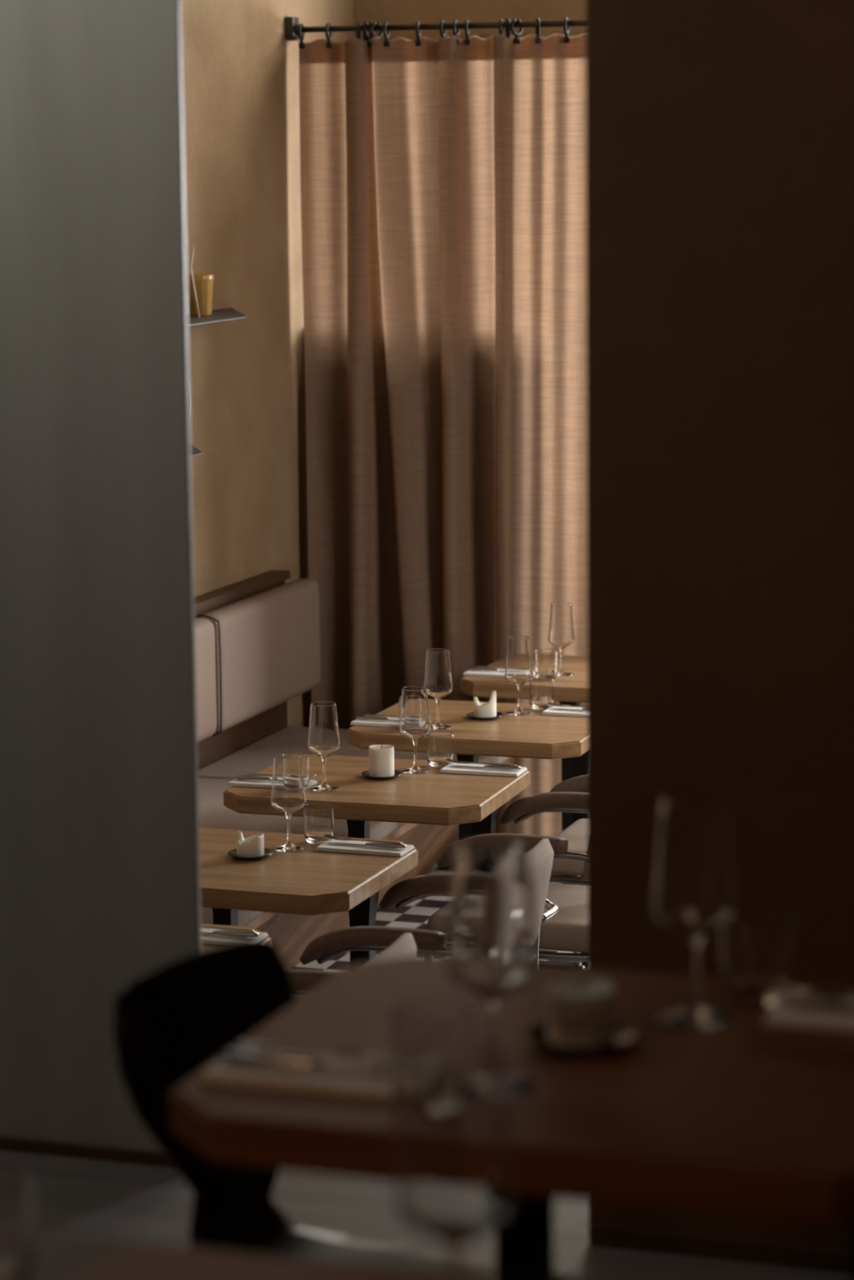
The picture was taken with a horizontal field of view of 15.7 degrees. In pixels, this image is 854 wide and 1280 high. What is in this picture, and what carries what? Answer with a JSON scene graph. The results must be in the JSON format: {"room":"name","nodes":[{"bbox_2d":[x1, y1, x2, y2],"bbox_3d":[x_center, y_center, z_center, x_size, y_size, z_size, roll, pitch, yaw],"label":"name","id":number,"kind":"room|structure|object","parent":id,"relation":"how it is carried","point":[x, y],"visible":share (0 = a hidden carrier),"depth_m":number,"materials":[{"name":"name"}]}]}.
{"room":"restaurant dining room","nodes":[
{"label":"restaurant dining room","id":0,"kind":"room"},
{"bbox_2d":[0,0,201,1151],"bbox_3d":[-1.689,-0.900,5.143,2.781,3.411,0.015,2,9,19],"label":"wall","id":1,"kind":"structure","parent":0,"point":[100,882],"depth_m":4.86,"materials":[{"name":"grey painted plaster"}]},
{"bbox_2d":[0,1135,174,1168],"bbox_3d":[-1.680,0.777,5.389,2.776,0.020,0.014,2,9,19],"label":"baseboard","id":2,"kind":"structure","parent":1,"relation":"attached to","point":[77,1150],"depth_m":5.00,"materials":[{"name":"brown wood"}]},
{"bbox_2d":[181,0,353,727],"bbox_3d":[-1.249,-0.905,8.304,0.120,4.000,5.880,2,9,19],"label":"wall","id":3,"kind":"structure","parent":0,"point":[241,86],"depth_m":10.08,"materials":[{"name":"paint"}]},
{"bbox_2d":[191,444,203,457],"bbox_3d":[-0.774,-0.537,9.183,0.250,0.040,0.837,2,9,19],"label":"wall shelf","id":4,"kind":"object","parent":3,"relation":"attached to","point":[194,451],"visible":0.1,"depth_m":9.16,"materials":[{"name":"grey metal"}]},
{"bbox_2d":[187,307,246,326],"bbox_3d":[-0.710,-0.945,9.320,0.250,0.040,1.257,2,9,19],"label":"wall shelf","id":5,"kind":"object","parent":3,"relation":"attached to","point":[228,313],"visible":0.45,"depth_m":9.39,"materials":[{"name":"grey metal"}]},
{"bbox_2d":[190,247,199,318],"bbox_3d":[-0.694,-1.069,9.296,0.029,0.211,0.005,2,9,19],"label":"straw","id":6,"kind":"object","parent":5,"relation":"on","point":[193,247],"visible":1,"depth_m":9.29,"materials":[{"name":"beige"}]},
{"bbox_2d":[186,273,213,315],"bbox_3d":[-0.693,-1.053,9.469,0.088,0.126,0.088,2,9,19],"label":"cup","id":7,"kind":"object","parent":5,"relation":"on","point":[203,282],"visible":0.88,"depth_m":9.44,"materials":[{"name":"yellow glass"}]},
{"bbox_2d":[284,17,586,40],"bbox_3d":[1.053,-1.964,9.802,3.200,0.077,0.056,2,9,19],"label":"curtain rod","id":8,"kind":"object","parent":3,"relation":"attached to","point":[291,24],"visible":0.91,"depth_m":10.16,"materials":[{"name":"metal"}]},
{"bbox_2d":[293,24,303,35],"bbox_3d":[-0.424,-2.024,10.300,0.020,0.036,0.036,2,10,19],"label":"curtain rod bracket","id":9,"kind":"object","parent":8,"relation":"attached to","point":[295,26],"depth_m":10.29,"materials":[{"name":"metal"}]},
{"bbox_2d":[297,23,305,48],"bbox_3d":[-0.416,-2.003,10.300,0.018,0.082,0.058,1,9,13],"label":"curtain ring","id":10,"kind":"object","parent":8,"relation":"hanging from","point":[301,45],"visible":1,"depth_m":10.30,"materials":[{"name":"black metal"}]},
{"bbox_2d":[324,22,332,48],"bbox_3d":[-0.325,-1.999,10.270,0.018,0.082,0.058,2,9,16],"label":"curtain ring","id":11,"kind":"object","parent":8,"relation":"hanging from","point":[328,45],"visible":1,"depth_m":10.27,"materials":[{"name":"black metal"}]},
{"bbox_2d":[355,22,360,39],"bbox_3d":[-0.226,-1.995,10.236,0.018,0.082,0.058,-2,9,-7],"label":"curtain ring","id":12,"kind":"object","parent":8,"relation":"hanging from","point":[358,33],"visible":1,"depth_m":10.21,"materials":[{"name":"black metal"}]},
{"bbox_2d":[364,22,370,47],"bbox_3d":[-0.193,-1.994,10.225,0.018,0.082,0.058,4,10,27],"label":"curtain ring","id":13,"kind":"object","parent":8,"relation":"hanging from","point":[366,24],"visible":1,"depth_m":10.21,"materials":[{"name":"black metal"}]},
{"bbox_2d":[368,22,375,47],"bbox_3d":[-0.181,-1.993,10.221,0.018,0.082,0.058,1,9,13],"label":"curtain ring","id":14,"kind":"object","parent":8,"relation":"hanging from","point":[371,23],"visible":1,"depth_m":10.20,"materials":[{"name":"black metal"}]},
{"bbox_2d":[371,22,382,38],"bbox_3d":[-0.165,-1.992,10.216,0.018,0.082,0.058,8,13,44],"label":"curtain ring","id":15,"kind":"object","parent":8,"relation":"hanging from","point":[374,24],"visible":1,"depth_m":10.20,"materials":[{"name":"black metal"}]},
{"bbox_2d":[382,21,390,46],"bbox_3d":[-0.133,-1.991,10.205,0.018,0.082,0.058,2,9,16],"label":"curtain ring","id":16,"kind":"object","parent":8,"relation":"hanging from","point":[386,43],"visible":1,"depth_m":10.20,"materials":[{"name":"black metal"}]},
{"bbox_2d":[298,33,587,845],"bbox_3d":[0.247,-0.618,10.309,1.387,2.735,0.169,2,9,19],"label":"curtain","id":17,"kind":"object","parent":16,"relation":"hanging from","point":[443,182],"visible":0.65,"depth_m":10.31,"materials":[{"name":"fabric"}]},
{"bbox_2d":[415,20,421,46],"bbox_3d":[-0.029,-1.987,10.170,0.018,0.082,0.058,1,9,9],"label":"curtain ring","id":18,"kind":"object","parent":8,"relation":"hanging from","point":[418,43],"visible":1,"depth_m":10.17,"materials":[{"name":"black metal"}]},
{"bbox_2d":[439,20,446,39],"bbox_3d":[0.052,-1.983,10.143,0.018,0.082,0.058,2,9,16],"label":"curtain ring","id":19,"kind":"object","parent":8,"relation":"hanging from","point":[442,34],"visible":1,"depth_m":10.12,"materials":[{"name":"black metal"}]},
{"bbox_2d":[452,19,459,45],"bbox_3d":[0.095,-1.981,10.128,0.018,0.082,0.058,2,9,17],"label":"curtain ring","id":20,"kind":"object","parent":8,"relation":"hanging from","point":[456,33],"visible":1,"depth_m":10.11,"materials":[{"name":"black metal"}]},
{"bbox_2d":[464,19,470,44],"bbox_3d":[0.131,-1.980,10.116,0.018,0.082,0.058,1,9,7],"label":"curtain ring","id":21,"kind":"object","parent":8,"relation":"hanging from","point":[467,42],"visible":1,"depth_m":10.11,"materials":[{"name":"black metal"}]},
{"bbox_2d":[498,18,504,35],"bbox_3d":[0.242,-1.975,10.079,0.018,0.082,0.058,1,9,10],"label":"curtain ring","id":22,"kind":"object","parent":8,"relation":"hanging from","point":[501,30],"visible":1,"depth_m":10.05,"materials":[{"name":"black metal"}]},
{"bbox_2d":[505,18,510,37],"bbox_3d":[0.262,-1.974,10.072,0.018,0.082,0.058,-2,9,-7],"label":"curtain ring","id":23,"kind":"object","parent":8,"relation":"hanging from","point":[508,28],"visible":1,"depth_m":10.05,"materials":[{"name":"black metal"}]},
{"bbox_2d":[510,18,523,44],"bbox_3d":[0.290,-1.973,10.063,0.018,0.082,0.058,8,13,44],"label":"curtain ring","id":24,"kind":"object","parent":8,"relation":"hanging from","point":[516,40],"visible":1,"depth_m":10.06,"materials":[{"name":"black metal"}]},
{"bbox_2d":[534,17,541,44],"bbox_3d":[0.359,-1.970,10.040,0.018,0.082,0.058,-1,9,-4],"label":"curtain ring","id":25,"kind":"object","parent":8,"relation":"hanging from","point":[538,40],"visible":1,"depth_m":10.04,"materials":[{"name":"black metal"}]},
{"bbox_2d":[563,17,569,43],"bbox_3d":[0.450,-1.966,10.009,0.018,0.082,0.058,2,9,14],"label":"curtain ring","id":26,"kind":"object","parent":8,"relation":"hanging from","point":[566,40],"visible":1,"depth_m":10.01,"materials":[{"name":"black metal"}]},
{"bbox_2d":[0,1150,852,1279],"bbox_3d":[-0.689,1.340,2.090,6.800,0.080,6.060,2,9,19],"label":"floor","id":27,"kind":"structure","parent":0,"point":[148,1203],"depth_m":4.73,"materials":[{"name":"grey concrete"}]},
{"bbox_2d":[28,1229,484,1279],"bbox_3d":[-0.310,0.891,2.251,0.700,0.748,0.590,2,9,19],"label":"dining table","id":28,"kind":"object","parent":27,"relation":"on","point":[57,1255],"visible":1,"depth_m":2.41,"materials":[{"name":"dark wood"},{"name":"black steel"}]},
{"bbox_2d":[0,1159,33,1279],"bbox_3d":[-0.337,0.449,2.365,0.074,0.088,0.074,2,9,19],"label":"water tumbler","id":29,"kind":"object","parent":28,"relation":"on","point":[16,1224],"visible":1,"depth_m":2.34,"materials":[{"name":"clear glass"}]},
{"bbox_2d":[396,1036,515,1279],"bbox_3d":[0.021,0.401,2.213,0.084,0.225,0.084,2,9,19],"label":"wine glass","id":30,"kind":"object","parent":28,"relation":"on","point":[455,1187],"visible":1,"depth_m":2.17,"materials":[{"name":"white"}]},
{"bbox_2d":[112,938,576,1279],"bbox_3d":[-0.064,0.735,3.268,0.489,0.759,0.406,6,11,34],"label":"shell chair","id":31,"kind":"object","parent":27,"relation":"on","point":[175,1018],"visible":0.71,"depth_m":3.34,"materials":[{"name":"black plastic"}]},
{"bbox_2d":[169,955,853,1279],"bbox_3d":[0.171,0.763,3.028,0.700,0.748,0.590,2,9,19],"label":"dining table","id":32,"kind":"object","parent":27,"relation":"on","point":[744,1117],"visible":0.81,"depth_m":2.82,"materials":[{"name":"dark stained wood"},{"name":"black steel"}]},
{"bbox_2d":[200,1053,394,1100],"bbox_3d":[-0.093,0.403,2.893,0.215,0.009,0.098,2,9,19],"label":"folded napkin","id":33,"kind":"object","parent":32,"relation":"on","point":[281,1077],"visible":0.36,"depth_m":2.87,"materials":[{"name":"fabric"}]},
{"bbox_2d":[222,1049,391,1076],"bbox_3d":[-0.098,0.394,2.884,0.197,0.012,0.015,2,9,19],"label":"table knife","id":34,"kind":"object","parent":33,"relation":"on","point":[231,1055],"visible":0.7,"depth_m":2.89,"materials":[{"name":"silver metal"}]},
{"bbox_2d":[232,1042,391,1062],"bbox_3d":[-0.089,0.388,2.912,0.199,0.016,0.021,2,9,19],"label":"fork","id":35,"kind":"object","parent":33,"relation":"on","point":[266,1049],"visible":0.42,"depth_m":2.92,"materials":[{"name":"silver metal"}]},
{"bbox_2d":[390,1000,472,1110],"bbox_3d":[0.004,0.377,2.797,0.074,0.088,0.074,2,9,19],"label":"water tumbler","id":36,"kind":"object","parent":32,"relation":"on","point":[411,1023],"visible":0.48,"depth_m":2.78,"materials":[{"name":"clear glass"}]},
{"bbox_2d":[445,840,537,1097],"bbox_3d":[0.060,0.300,2.844,0.084,0.225,0.084,2,9,19],"label":"wine glass","id":37,"kind":"object","parent":32,"relation":"on","point":[491,954],"visible":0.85,"depth_m":2.81,"materials":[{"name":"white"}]},
{"bbox_2d":[524,1020,636,1053],"bbox_3d":[0.148,0.384,2.995,0.108,0.010,0.108,2,9,19],"label":"saucer","id":38,"kind":"object","parent":32,"relation":"on","point":[536,1033],"visible":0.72,"depth_m":2.99,"materials":[{"name":"grey ceramic"}]},
{"bbox_2d":[546,977,614,1048],"bbox_3d":[0.148,0.356,2.991,0.065,0.060,0.065,2,9,19],"label":"candle","id":39,"kind":"object","parent":38,"relation":"on","point":[580,1010],"visible":1,"depth_m":2.97,"materials":[{"name":"white wax"}]},
{"bbox_2d":[652,789,738,1029],"bbox_3d":[0.264,0.264,3.059,0.084,0.225,0.084,2,9,19],"label":"wine glass","id":40,"kind":"object","parent":32,"relation":"on","point":[695,895],"visible":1,"depth_m":3.02,"materials":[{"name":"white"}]},
{"bbox_2d":[720,906,795,1006],"bbox_3d":[0.334,0.320,3.135,0.074,0.088,0.074,2,9,19],"label":"water tumbler","id":41,"kind":"object","parent":32,"relation":"on","point":[757,946],"visible":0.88,"depth_m":3.11,"materials":[{"name":"clear glass"}]},
{"bbox_2d":[763,993,853,1032],"bbox_3d":[0.448,0.371,3.061,0.215,0.009,0.098,2,9,19],"label":"folded napkin","id":42,"kind":"object","parent":32,"relation":"on","point":[781,1015],"visible":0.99,"depth_m":3.05,"materials":[{"name":"fabric"}]},
{"bbox_2d":[773,984,853,999],"bbox_3d":[0.443,0.356,3.079,0.199,0.016,0.021,3,10,20],"label":"fork","id":43,"kind":"object","parent":42,"relation":"on","point":[790,989],"visible":1,"depth_m":3.10,"materials":[{"name":"silver metal"}]},
{"bbox_2d":[786,1003,853,1012],"bbox_3d":[0.450,0.362,3.050,0.197,0.012,0.015,2,9,17],"label":"table knife","id":44,"kind":"object","parent":42,"relation":"on","point":[795,1005],"visible":1,"depth_m":3.07,"materials":[{"name":"silver metal"}]},
{"bbox_2d":[289,862,573,1001],"bbox_3d":[1.339,1.206,7.790,6.200,0.060,5.940,2,9,19],"label":"floor","id":45,"kind":"structure","parent":0,"point":[415,915],"depth_m":9.77,"materials":[{"name":"tile"}]},
{"bbox_2d":[201,924,271,950],"bbox_3d":[-0.727,1.018,6.523,0.700,0.748,0.590,2,9,17],"label":"dining table","id":46,"kind":"object","parent":45,"relation":"on","point":[204,946],"visible":0.03,"depth_m":6.63,"materials":[{"name":"brown wood"}]},
{"bbox_2d":[201,928,268,944],"bbox_3d":[-0.453,0.626,6.563,0.215,0.009,0.098,2,9,17],"label":"folded napkin","id":47,"kind":"object","parent":46,"relation":"on","point":[214,939],"visible":0.33,"depth_m":6.53,"materials":[{"name":"fabric"}]},
{"bbox_2d":[201,925,254,931],"bbox_3d":[-0.458,0.610,6.581,0.199,0.016,0.021,3,10,19],"label":"fork","id":48,"kind":"object","parent":47,"relation":"on","point":[202,926],"visible":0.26,"depth_m":6.57,"materials":[{"name":"silver metal"}]},
{"bbox_2d":[201,930,258,937],"bbox_3d":[-0.450,0.616,6.553,0.197,0.012,0.015,2,9,16],"label":"table knife","id":49,"kind":"object","parent":47,"relation":"on","point":[248,934],"visible":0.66,"depth_m":6.54,"materials":[{"name":"silver metal"}]},
{"bbox_2d":[199,827,417,964],"bbox_3d":[-0.424,0.884,7.349,0.700,0.748,0.590,3,10,19],"label":"dining table","id":50,"kind":"object","parent":45,"relation":"on","point":[308,881],"visible":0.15,"depth_m":7.17,"materials":[{"name":"brown wood"}]},
{"bbox_2d":[227,848,273,859],"bbox_3d":[-0.416,0.505,7.317,0.108,0.010,0.108,2,9,19],"label":"saucer","id":51,"kind":"object","parent":50,"relation":"on","point":[233,853],"visible":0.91,"depth_m":7.31,"materials":[{"name":"grey ceramic"}]},
{"bbox_2d":[235,831,264,857],"bbox_3d":[-0.416,0.479,7.313,0.065,0.055,0.065,2,9,19],"label":"candle","id":52,"kind":"object","parent":51,"relation":"on","point":[252,846],"visible":1,"depth_m":7.29,"materials":[{"name":"white wax"}]},
{"bbox_2d":[270,753,306,852],"bbox_3d":[-0.330,0.386,7.380,0.084,0.225,0.084,2,9,19],"label":"wine glass","id":53,"kind":"object","parent":50,"relation":"on","point":[287,790],"visible":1,"depth_m":7.34,"materials":[{"name":"clear glass"}]},
{"bbox_2d":[303,803,334,844],"bbox_3d":[-0.259,0.442,7.455,0.074,0.088,0.074,2,9,19],"label":"water tumbler","id":54,"kind":"object","parent":50,"relation":"on","point":[318,818],"visible":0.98,"depth_m":7.42,"materials":[{"name":"clear glass"}]},
{"bbox_2d":[315,839,414,856],"bbox_3d":[-0.146,0.493,7.379,0.215,0.009,0.098,3,10,19],"label":"folded napkin","id":55,"kind":"object","parent":50,"relation":"on","point":[325,846],"visible":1,"depth_m":7.35,"materials":[{"name":"fabric"}]},
{"bbox_2d":[324,835,403,844],"bbox_3d":[-0.151,0.478,7.397,0.199,0.016,0.021,3,10,21],"label":"fork","id":56,"kind":"object","parent":55,"relation":"on","point":[331,837],"visible":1,"depth_m":7.40,"materials":[{"name":"silver metal"}]},
{"bbox_2d":[327,842,406,848],"bbox_3d":[-0.144,0.484,7.369,0.197,0.012,0.015,2,9,18],"label":"table knife","id":57,"kind":"object","parent":55,"relation":"on","point":[371,844],"visible":1,"depth_m":7.35,"materials":[{"name":"silver metal"}]},
{"bbox_2d":[288,933,417,995],"bbox_3d":[-0.306,1.013,6.237,0.536,0.840,0.568,2,9,19],"label":"armchair","id":58,"kind":"object","parent":45,"relation":"on","point":[303,981],"visible":0.06,"depth_m":6.42,"materials":[{"name":"fabric"}]},
{"bbox_2d":[194,569,515,969],"bbox_3d":[-0.870,0.642,8.075,0.870,1.007,4.952,2,9,19],"label":"banquette","id":59,"kind":"object","parent":45,"relation":"on","point":[257,637],"visible":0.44,"depth_m":9.80,"materials":[{"name":"brown wood"}]},
{"bbox_2d":[194,617,216,742],"bbox_3d":[-0.902,0.213,8.976,0.099,0.375,1.339,2,10,19],"label":"cushion","id":60,"kind":"object","parent":59,"relation":"on","point":[205,628],"depth_m":9.49,"materials":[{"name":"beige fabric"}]},
{"bbox_2d":[200,906,263,926],"bbox_3d":[-1.013,0.768,7.585,0.819,0.054,1.292,2,10,19],"label":"seat cushion","id":61,"kind":"object","parent":59,"relation":"on","point":[246,917],"depth_m":7.92,"materials":[{"name":"grey fabric"}]},
{"bbox_2d":[196,578,320,733],"bbox_3d":[-0.541,0.043,10.027,0.099,0.375,0.909,2,10,19],"label":"cushion","id":62,"kind":"object","parent":59,"relation":"on","point":[267,631],"depth_m":9.95,"materials":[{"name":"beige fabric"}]},
{"bbox_2d":[198,777,406,912],"bbox_3d":[-0.585,0.566,8.833,0.819,0.054,1.362,2,10,19],"label":"seat cushion","id":63,"kind":"object","parent":59,"relation":"on","point":[213,814],"depth_m":8.96,"materials":[{"name":"grey fabric"}]},
{"bbox_2d":[198,726,510,779],"bbox_3d":[-0.223,0.395,9.887,0.819,0.054,0.877,2,10,19],"label":"seat cushion","id":64,"kind":"object","parent":59,"relation":"on","point":[254,752],"depth_m":9.94,"materials":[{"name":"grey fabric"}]},
{"bbox_2d":[223,754,529,964],"bbox_3d":[-0.123,0.738,8.250,0.700,0.748,0.590,2,9,17],"label":"dining table","id":65,"kind":"object","parent":45,"relation":"on","point":[433,797],"visible":0.33,"depth_m":8.04,"materials":[{"name":"brown wood"}]},
{"bbox_2d":[227,777,317,790],"bbox_3d":[-0.405,0.374,8.146,0.215,0.009,0.098,2,9,18],"label":"folded napkin","id":66,"kind":"object","parent":65,"relation":"on","point":[242,783],"visible":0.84,"depth_m":8.13,"materials":[{"name":"fabric"}]},
{"bbox_2d":[235,774,271,781],"bbox_3d":[-0.409,0.364,8.142,0.197,0.012,0.015,2,9,16],"label":"table knife","id":67,"kind":"object","parent":66,"relation":"on","point":[237,777],"visible":0.73,"depth_m":8.15,"materials":[{"name":"silver metal"}]},
{"bbox_2d":[244,773,315,777],"bbox_3d":[-0.387,0.358,8.170,0.199,0.016,0.021,3,10,19],"label":"fork","id":68,"kind":"object","parent":66,"relation":"on","point":[246,774],"visible":0.47,"depth_m":8.19,"materials":[{"name":"silver metal"}]},
{"bbox_2d":[290,752,309,789],"bbox_3d":[-0.342,0.344,8.079,0.074,0.088,0.074,2,9,19],"label":"water tumbler","id":69,"kind":"object","parent":65,"relation":"on","point":[305,757],"visible":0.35,"depth_m":8.06,"materials":[{"name":"clear glass"}]},
{"bbox_2d":[307,701,340,791],"bbox_3d":[-0.268,0.276,8.068,0.084,0.225,0.084,2,9,19],"label":"wine glass","id":70,"kind":"object","parent":65,"relation":"on","point":[323,740],"visible":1,"depth_m":8.03,"materials":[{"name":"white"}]},
{"bbox_2d":[361,769,401,779],"bbox_3d":[-0.120,0.357,8.230,0.108,0.010,0.108,2,9,19],"label":"saucer","id":71,"kind":"object","parent":65,"relation":"on","point":[397,773],"visible":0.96,"depth_m":8.21,"materials":[{"name":"grey"}]},
{"bbox_2d":[368,743,394,777],"bbox_3d":[-0.120,0.317,8.223,0.067,0.085,0.067,2,9,19],"label":"candle","id":72,"kind":"object","parent":71,"relation":"on","point":[381,757],"visible":1,"depth_m":8.20,"materials":[{"name":"white wax"}]},
{"bbox_2d":[399,685,431,773],"bbox_3d":[-0.032,0.239,8.284,0.084,0.225,0.084,2,9,19],"label":"wine glass","id":73,"kind":"object","parent":65,"relation":"on","point":[415,722],"visible":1,"depth_m":8.25,"materials":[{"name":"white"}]},
{"bbox_2d":[426,731,453,767],"bbox_3d":[0.036,0.295,8.361,0.074,0.088,0.074,2,9,19],"label":"water tumbler","id":74,"kind":"object","parent":65,"relation":"on","point":[440,744],"visible":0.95,"depth_m":8.33,"materials":[{"name":"clear glass"}]},
{"bbox_2d":[440,763,527,776],"bbox_3d":[0.151,0.346,8.289,0.215,0.009,0.098,2,9,17],"label":"folded napkin","id":75,"kind":"object","parent":65,"relation":"on","point":[488,771],"visible":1,"depth_m":8.26,"materials":[{"name":"fabric"}]},
{"bbox_2d":[445,759,516,765],"bbox_3d":[0.147,0.330,8.307,0.199,0.016,0.021,3,10,19],"label":"fork","id":76,"kind":"object","parent":75,"relation":"on","point":[451,761],"visible":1,"depth_m":8.31,"materials":[{"name":"silver metal"}]},
{"bbox_2d":[448,764,520,769],"bbox_3d":[0.154,0.337,8.278,0.197,0.012,0.015,2,9,16],"label":"table knife","id":77,"kind":"object","parent":75,"relation":"on","point":[494,766],"visible":1,"depth_m":8.27,"materials":[{"name":"silver metal"}]},
{"bbox_2d":[299,838,558,964],"bbox_3d":[0.005,0.876,7.082,0.536,0.840,0.568,2,9,19],"label":"armchair","id":78,"kind":"object","parent":45,"relation":"on","point":[329,945],"visible":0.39,"depth_m":6.90,"materials":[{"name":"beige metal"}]},
{"bbox_2d":[346,698,587,968],"bbox_3d":[0.178,0.603,9.084,0.700,0.748,0.590,2,9,19],"label":"dining table","id":79,"kind":"object","parent":45,"relation":"on","point":[536,735],"visible":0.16,"depth_m":8.87,"materials":[{"name":"brown wood"}]},
{"bbox_2d":[350,718,431,727],"bbox_3d":[-0.104,0.238,8.985,0.215,0.009,0.098,2,9,19],"label":"folded napkin","id":80,"kind":"object","parent":79,"relation":"on","point":[357,722],"visible":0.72,"depth_m":8.96,"materials":[{"name":"fabric"}]},
{"bbox_2d":[356,715,399,720],"bbox_3d":[-0.109,0.228,8.981,0.197,0.012,0.015,2,9,17],"label":"table knife","id":81,"kind":"object","parent":80,"relation":"on","point":[363,717],"visible":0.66,"depth_m":8.99,"materials":[{"name":"silver metal"}]},
{"bbox_2d":[364,713,430,717],"bbox_3d":[-0.086,0.222,9.009,0.199,0.016,0.021,3,10,20],"label":"fork","id":82,"kind":"object","parent":80,"relation":"on","point":[367,714],"visible":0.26,"depth_m":9.02,"materials":[{"name":"silver metal"}]},
{"bbox_2d":[423,648,452,729],"bbox_3d":[0.032,0.140,8.904,0.084,0.225,0.084,2,9,19],"label":"wine glass","id":83,"kind":"object","parent":79,"relation":"on","point":[437,681],"visible":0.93,"depth_m":8.87,"materials":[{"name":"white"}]},
{"bbox_2d":[466,711,503,719],"bbox_3d":[0.170,0.222,9.068,0.108,0.010,0.108,2,9,19],"label":"saucer","id":84,"kind":"object","parent":79,"relation":"on","point":[499,714],"visible":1,"depth_m":9.04,"materials":[{"name":"grey"}]},
{"bbox_2d":[473,690,496,717],"bbox_3d":[0.169,0.185,9.062,0.066,0.078,0.066,2,9,19],"label":"candle","id":85,"kind":"object","parent":84,"relation":"on","point":[488,709],"visible":1,"depth_m":9.04,"materials":[{"name":"white wax"}]},
{"bbox_2d":[504,635,533,715],"bbox_3d":[0.271,0.104,9.116,0.084,0.225,0.084,2,9,19],"label":"wine glass","id":86,"kind":"object","parent":79,"relation":"on","point":[518,666],"visible":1,"depth_m":9.08,"materials":[{"name":"clear glass"}]},
{"bbox_2d":[529,677,554,710],"bbox_3d":[0.341,0.161,9.192,0.074,0.088,0.074,2,9,19],"label":"water tumbler","id":87,"kind":"object","parent":79,"relation":"on","point":[541,689],"visible":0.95,"depth_m":9.16,"materials":[{"name":"clear glass"}]},
{"bbox_2d":[542,706,587,716],"bbox_3d":[0.454,0.212,9.117,0.215,0.009,0.098,2,9,19],"label":"folded napkin","id":88,"kind":"object","parent":79,"relation":"on","point":[548,711],"visible":0.55,"depth_m":9.10,"materials":[{"name":"fabric"}]},
{"bbox_2d":[546,702,587,707],"bbox_3d":[0.450,0.196,9.136,0.199,0.016,0.021,3,10,20],"label":"fork","id":89,"kind":"object","parent":88,"relation":"on","point":[550,704],"visible":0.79,"depth_m":9.15,"materials":[{"name":"silver metal"}]},
{"bbox_2d":[551,707,587,711],"bbox_3d":[0.457,0.202,9.107,0.197,0.012,0.015,2,9,17],"label":"table knife","id":90,"kind":"object","parent":88,"relation":"on","point":[583,708],"visible":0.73,"depth_m":9.11,"materials":[{"name":"silver metal"}]},
{"bbox_2d":[424,791,587,961],"bbox_3d":[0.312,0.729,7.990,0.536,0.840,0.568,2,9,19],"label":"armchair","id":91,"kind":"object","parent":45,"relation":"on","point":[567,930],"visible":0.27,"depth_m":7.82,"materials":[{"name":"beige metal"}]},
{"bbox_2d":[459,653,587,884],"bbox_3d":[0.514,0.470,9.901,0.700,0.748,0.590,3,10,20],"label":"dining table","id":92,"kind":"object","parent":45,"relation":"on","point":[572,690],"visible":0.08,"depth_m":9.69,"materials":[{"name":"brown wood"}]},
{"bbox_2d":[462,669,534,677],"bbox_3d":[0.231,0.104,9.808,0.215,0.009,0.098,3,10,20],"label":"folded napkin","id":93,"kind":"object","parent":92,"relation":"on","point":[469,673],"visible":0.51,"depth_m":9.79,"materials":[{"name":"fabric"}]},
{"bbox_2d":[468,666,505,671],"bbox_3d":[0.227,0.094,9.804,0.197,0.012,0.015,2,9,19],"label":"table knife","id":94,"kind":"object","parent":93,"relation":"on","point":[476,668],"visible":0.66,"depth_m":9.81,"materials":[{"name":"silver metal"}]},
{"bbox_2d":[475,665,534,668],"bbox_3d":[0.250,0.088,9.832,0.199,0.016,0.021,3,10,21],"label":"fork","id":95,"kind":"object","parent":93,"relation":"on","point":[479,666],"visible":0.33,"depth_m":9.85,"materials":[{"name":"silver metal"}]},
{"bbox_2d":[533,648,557,679],"bbox_3d":[0.373,0.077,9.717,0.074,0.088,0.074,2,9,19],"label":"water tumbler","id":96,"kind":"object","parent":92,"relation":"on","point":[545,660],"visible":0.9,"depth_m":9.69,"materials":[{"name":"clear glass"}]},
{"bbox_2d":[548,602,574,675],"bbox_3d":[0.424,-0.003,9.782,0.084,0.225,0.084,2,9,19],"label":"wine glass","id":97,"kind":"object","parent":92,"relation":"on","point":[561,631],"visible":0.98,"depth_m":9.75,"materials":[{"name":"clear glass"}]},
{"bbox_2d":[549,774,587,968],"bbox_3d":[0.608,0.611,8.714,0.536,0.840,0.568,2,9,19],"label":"armchair","id":98,"kind":"object","parent":45,"relation":"on","point":[576,834],"visible":0.09,"depth_m":8.56,"materials":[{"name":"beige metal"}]},
{"bbox_2d":[353,0,586,40],"bbox_3d":[2.438,-1.245,10.214,5.860,4.000,0.160,2,9,19],"label":"wall","id":99,"kind":"structure","parent":0,"point":[392,11],"depth_m":10.77,"materials":[{"name":"paint"}]},
{"bbox_2d":[480,32,564,38],"bbox_3d":[0.350,-1.149,10.924,0.300,1.930,0.060,2,9,19],"label":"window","id":100,"kind":"structure","parent":99,"relation":"in","point":[544,35],"depth_m":10.74,"materials":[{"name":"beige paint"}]},
{"bbox_2d":[564,32,586,36],"bbox_3d":[2.144,-0.652,10.389,3.480,2.780,0.060,2,9,19],"label":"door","id":101,"kind":"structure","parent":99,"relation":"in","point":[570,34],"depth_m":10.69,"materials":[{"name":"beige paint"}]},
{"bbox_2d":[586,0,853,1250],"bbox_3d":[1.085,-0.775,4.176,1.737,3.411,0.260,2,9,19],"label":"wall","id":102,"kind":"structure","parent":0,"point":[720,133],"depth_m":4.35,"materials":[{"name":"paint"}]},
{"bbox_2d":[591,1223,852,1273],"bbox_3d":[1.062,0.914,4.312,1.728,0.030,0.011,2,9,19],"label":"baseboard","id":103,"kind":"structure","parent":102,"relation":"attached to","point":[603,1236],"depth_m":4.52,"materials":[{"name":"brown wood"}]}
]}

